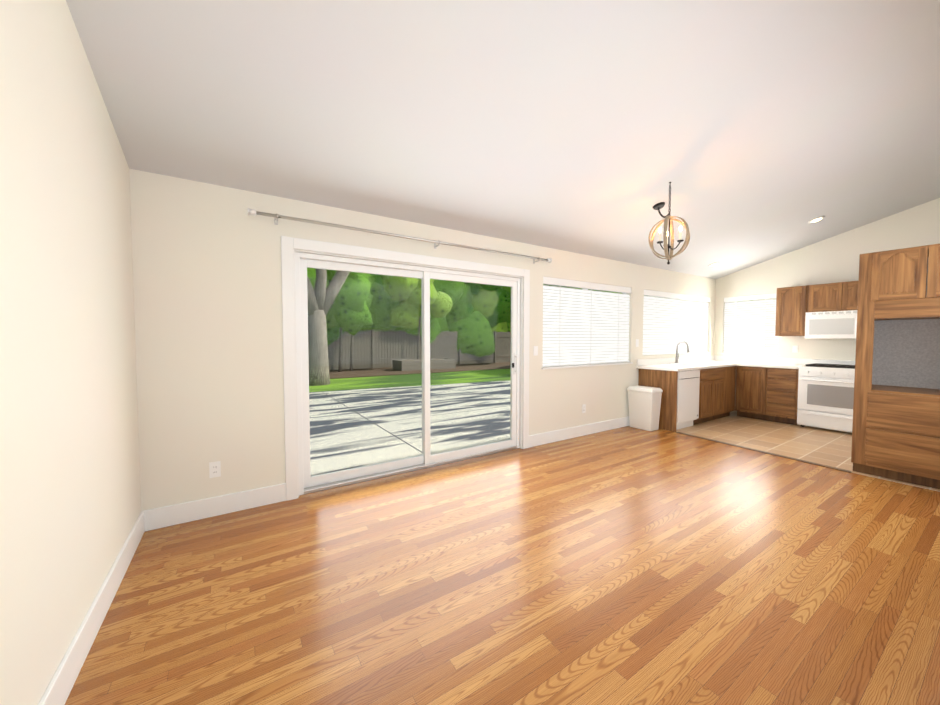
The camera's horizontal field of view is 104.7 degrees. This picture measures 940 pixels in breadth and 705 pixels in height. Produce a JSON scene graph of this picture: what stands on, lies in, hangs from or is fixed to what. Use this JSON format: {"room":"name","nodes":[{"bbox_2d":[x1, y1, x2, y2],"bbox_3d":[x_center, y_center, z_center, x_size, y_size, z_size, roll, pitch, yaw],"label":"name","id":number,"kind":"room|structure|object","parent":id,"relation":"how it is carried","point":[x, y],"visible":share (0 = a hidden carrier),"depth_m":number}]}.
{"room":"empty living room","nodes":[
{"label":"empty living room","id":0,"kind":"room"},
{"bbox_2d":[0,0,140,704],"bbox_3d":[-0.761,-0.674,-0.020,0.150,4.012,5.750,-1,3,-33],"label":"wall","id":1,"kind":"structure","parent":0,"point":[70,497],"depth_m":1.37},
{"bbox_2d":[38,510,149,704],"bbox_3d":[-0.738,1.254,0.176,0.020,0.145,5.570,-1,3,-33],"label":"baseboard","id":2,"kind":"structure","parent":1,"relation":"attached to","point":[60,685],"depth_m":1.57},
{"bbox_2d":[129,169,715,510],"bbox_3d":[1.175,-0.084,4.782,8.600,2.460,0.150,-1,3,-33],"label":"wall","id":3,"kind":"structure","parent":0,"point":[207,280],"depth_m":2.78},
{"bbox_2d":[209,461,220,477],"bbox_3d":[-1.909,0.877,2.718,0.070,0.116,0.009,-1,3,-33],"label":"outlet","id":4,"kind":"object","parent":3,"relation":"attached to","point":[214,469],"visible":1,"depth_m":2.72},
{"bbox_2d":[146,483,285,529],"bbox_3d":[-1.873,1.154,2.747,0.860,0.145,0.020,-1,3,-33],"label":"baseboard","id":5,"kind":"structure","parent":3,"relation":"attached to","point":[165,516],"depth_m":2.72},
{"bbox_2d":[247,208,551,263],"bbox_3d":[-0.356,-1.081,3.592,3.150,0.075,0.111,-1,3,-33],"label":"curtain rod","id":6,"kind":"object","parent":3,"relation":"attached to","point":[276,216],"visible":1,"depth_m":3.26},
{"bbox_2d":[281,236,529,500],"bbox_3d":[-0.410,0.114,3.677,2.650,2.150,0.057,-1,3,-33],"label":"door frame","id":7,"kind":"structure","parent":3,"relation":"attached to","point":[290,246],"depth_m":3.05},
{"bbox_2d":[295,252,519,494],"bbox_3d":[-0.445,0.163,3.732,2.446,2.048,0.150,-1,3,-33],"label":"sliding door","id":8,"kind":"structure","parent":3,"relation":"in","point":[308,483],"depth_m":3.60},
{"bbox_2d":[533,346,537,355],"bbox_3d":[0.807,-0.021,4.450,0.070,0.116,0.010,-1,3,-33],"label":"light switch","id":9,"kind":"object","parent":3,"relation":"attached to","point":[535,351],"visible":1,"depth_m":4.45},
{"bbox_2d":[529,416,629,446],"bbox_3d":[1.656,1.065,5.041,2.260,0.145,0.016,-1,3,-33],"label":"baseboard","id":10,"kind":"structure","parent":3,"relation":"attached to","point":[568,433],"depth_m":4.89},
{"bbox_2d":[582,404,585,412],"bbox_3d":[1.562,0.770,4.972,0.070,0.116,0.009,-1,3,-33],"label":"outlet","id":11,"kind":"object","parent":3,"relation":"attached to","point":[583,408],"visible":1,"depth_m":4.97},
{"bbox_2d":[541,286,632,369],"bbox_3d":[1.645,-0.387,5.056,1.880,1.155,0.165,-1,3,-33],"label":"window","id":12,"kind":"structure","parent":3,"relation":"in","point":[574,366],"depth_m":4.95},
{"bbox_2d":[543,276,630,366],"bbox_3d":[1.658,-0.400,5.036,1.832,1.124,0.060,-1,3,-33],"label":"window blind","id":13,"kind":"object","parent":12,"relation":"attached to","point":[582,327],"visible":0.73,"depth_m":4.97},
{"bbox_2d":[643,289,709,354],"bbox_3d":[3.607,-0.494,6.300,2.182,1.034,0.060,-1,3,-33],"label":"window blind","id":14,"kind":"object","parent":3,"relation":"attached to","point":[669,324],"visible":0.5,"depth_m":6.22},
{"bbox_2d":[65,426,939,704],"bbox_3d":[1.630,1.297,1.701,5.950,0.060,5.900,-1,3,-33],"label":"floor","id":15,"kind":"structure","parent":0,"point":[627,565],"depth_m":1.92},
{"bbox_2d":[627,385,662,430],"bbox_3d":[2.579,0.818,5.372,0.274,0.612,0.402,-1,3,-33],"label":"trash can","id":16,"kind":"object","parent":15,"relation":"on","point":[644,402],"visible":1,"depth_m":5.26},
{"bbox_2d":[676,432,850,472],"bbox_3d":[3.363,1.159,4.380,0.060,0.007,1.758,-1,3,-29],"label":"threshold strip","id":17,"kind":"object","parent":15,"relation":"on","point":[835,468],"depth_m":4.18},
{"bbox_2d":[66,0,939,278],"bbox_3d":[2.741,-2.045,2.293,8.600,1.733,5.900,-1,3,-33],"label":"ceiling","id":18,"kind":"structure","parent":0,"point":[754,132],"depth_m":2.42},
{"bbox_2d":[648,182,689,264],"bbox_3d":[1.948,-1.247,3.601,0.563,0.785,0.536,-1,3,-33],"label":"chandelier","id":19,"kind":"object","parent":18,"relation":"hanging from","point":[666,233],"visible":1,"depth_m":3.49},
{"bbox_2d":[808,216,824,222],"bbox_3d":[4.615,-1.771,4.835,0.170,0.052,0.164,-1,3,-33],"label":"recessed light","id":20,"kind":"object","parent":18,"relation":"in","point":[819,218],"visible":1,"depth_m":4.81},
{"bbox_2d":[714,277,724,355],"bbox_3d":[4.796,-0.187,6.960,0.150,2.498,0.140,-1,3,-33],"label":"wall","id":21,"kind":"structure","parent":0,"point":[719,323],"depth_m":6.89},
{"bbox_2d":[676,411,939,491],"bbox_3d":[5.186,1.208,4.009,2.770,0.058,5.900,-1,3,-33],"label":"floor","id":22,"kind":"structure","parent":0,"point":[829,447],"depth_m":4.84},
{"bbox_2d":[676,370,699,429],"bbox_3d":[3.043,0.685,5.566,0.606,0.862,0.613,-1,3,-33],"label":"dishwasher","id":23,"kind":"object","parent":22,"relation":"on","point":[688,382],"visible":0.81,"depth_m":5.31},
{"bbox_2d":[698,366,735,419],"bbox_3d":[4.150,0.655,6.285,0.505,0.868,0.618,-1,3,-33],"label":"base cabinet","id":24,"kind":"object","parent":22,"relation":"on","point":[717,393],"depth_m":5.79},
{"bbox_2d":[636,355,745,370],"bbox_3d":[3.809,0.234,6.035,2.529,0.288,0.639,-1,3,-33],"label":"countertop","id":25,"kind":"structure","parent":24,"relation":"on","point":[696,362],"depth_m":5.94},
{"bbox_2d":[675,341,689,362],"bbox_3d":[3.502,-0.005,5.974,0.098,0.369,0.229,-1,3,-33],"label":"faucet","id":26,"kind":"object","parent":25,"relation":"on","point":[677,354],"visible":1,"depth_m":6.02},
{"bbox_2d":[735,366,798,424],"bbox_3d":[4.984,0.666,5.995,0.618,0.868,0.813,-1,3,-33],"label":"base cabinet","id":27,"kind":"object","parent":22,"relation":"on","point":[766,393],"visible":0.9,"depth_m":5.81},
{"bbox_2d":[738,356,810,368],"bbox_3d":[4.987,0.162,5.955,0.639,0.138,0.775,-1,3,-33],"label":"countertop","id":28,"kind":"structure","parent":27,"relation":"on","point":[770,362],"depth_m":6.04},
{"bbox_2d":[797,359,854,432],"bbox_3d":[5.382,0.626,5.308,0.690,1.000,0.756,-1,3,-33],"label":"range","id":29,"kind":"object","parent":22,"relation":"on","point":[825,394],"visible":0.69,"depth_m":5.22},
{"bbox_2d":[851,244,939,488],"bbox_3d":[4.270,0.126,3.384,0.640,2.150,0.840,-1,3,-33],"label":"tall cabinet","id":30,"kind":"object","parent":22,"relation":"on","point":[896,422],"visible":1,"depth_m":3.43},
{"bbox_2d":[722,198,939,393],"bbox_3d":[6.363,-0.850,4.522,0.150,4.012,5.610,-1,3,-33],"label":"wall","id":31,"kind":"structure","parent":0,"point":[834,259],"depth_m":5.60},
{"bbox_2d":[723,293,777,353],"bbox_3d":[5.030,-0.502,6.515,0.060,1.034,0.832,-1,3,-33],"label":"window blind","id":32,"kind":"object","parent":31,"relation":"attached to","point":[749,326],"visible":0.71,"depth_m":6.50},
{"bbox_2d":[775,285,806,335],"bbox_3d":[5.221,-0.655,5.841,0.332,0.780,0.388,-1,3,-33],"label":"upper cabinet","id":33,"kind":"object","parent":31,"relation":"attached to","point":[794,304],"depth_m":5.75},
{"bbox_2d":[792,346,797,352],"bbox_3d":[5.348,-0.057,5.969,0.008,0.115,0.070,-1,3,-33],"label":"electrical outlet","id":34,"kind":"object","parent":31,"relation":"attached to","point":[794,349],"visible":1,"depth_m":5.96},
{"bbox_2d":[807,281,857,311],"bbox_3d":[5.535,-0.817,5.352,0.332,0.419,0.758,-1,3,-33],"label":"upper cabinet","id":35,"kind":"object","parent":31,"relation":"attached to","point":[839,296],"depth_m":5.34},
{"bbox_2d":[805,310,856,338],"bbox_3d":[5.483,-0.404,5.333,0.458,0.398,0.756,-1,3,-33],"label":"microwave","id":36,"kind":"object","parent":35,"relation":"attached to","point":[832,325],"visible":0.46,"depth_m":5.30},
{"label":"outside","id":37,"kind":"structure","parent":0,"visible":0},
{"bbox_2d":[309,367,510,391],"bbox_3d":[-9.340,0.290,31.734,100.000,0.200,56.450,-1,3,-33],"label":"lawn","id":38,"kind":"structure","parent":37,"point":[415,379],"depth_m":12.27},
{"bbox_2d":[328,329,510,369],"bbox_3d":[0.085,0.003,12.718,75.111,1.850,12.631,-1,3,-33],"label":"fence","id":39,"kind":"object","parent":38,"relation":"on","point":[407,345],"depth_m":17.77},
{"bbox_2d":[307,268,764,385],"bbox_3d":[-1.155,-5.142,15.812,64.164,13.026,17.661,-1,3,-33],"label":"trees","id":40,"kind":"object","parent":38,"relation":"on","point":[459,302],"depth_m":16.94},
{"bbox_2d":[309,380,510,475],"bbox_3d":[-0.456,1.110,8.900,34.000,0.135,8.450,-1,3,-33],"label":"patio","id":41,"kind":"structure","parent":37,"point":[441,395],"depth_m":5.99},
{"bbox_2d":[329,362,510,378],"bbox_3d":[-0.418,0.763,18.012,100.000,0.120,4.400,-1,3,-33],"label":"mulch","id":42,"kind":"object","parent":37,"point":[354,373],"depth_m":15.86},
{"bbox_2d":[392,358,455,370],"bbox_3d":[-2.109,0.546,16.843,2.700,0.445,1.100,-1,3,-33],"label":"planter","id":43,"kind":"object","parent":42,"relation":"on","point":[414,364],"depth_m":16.45}
]}

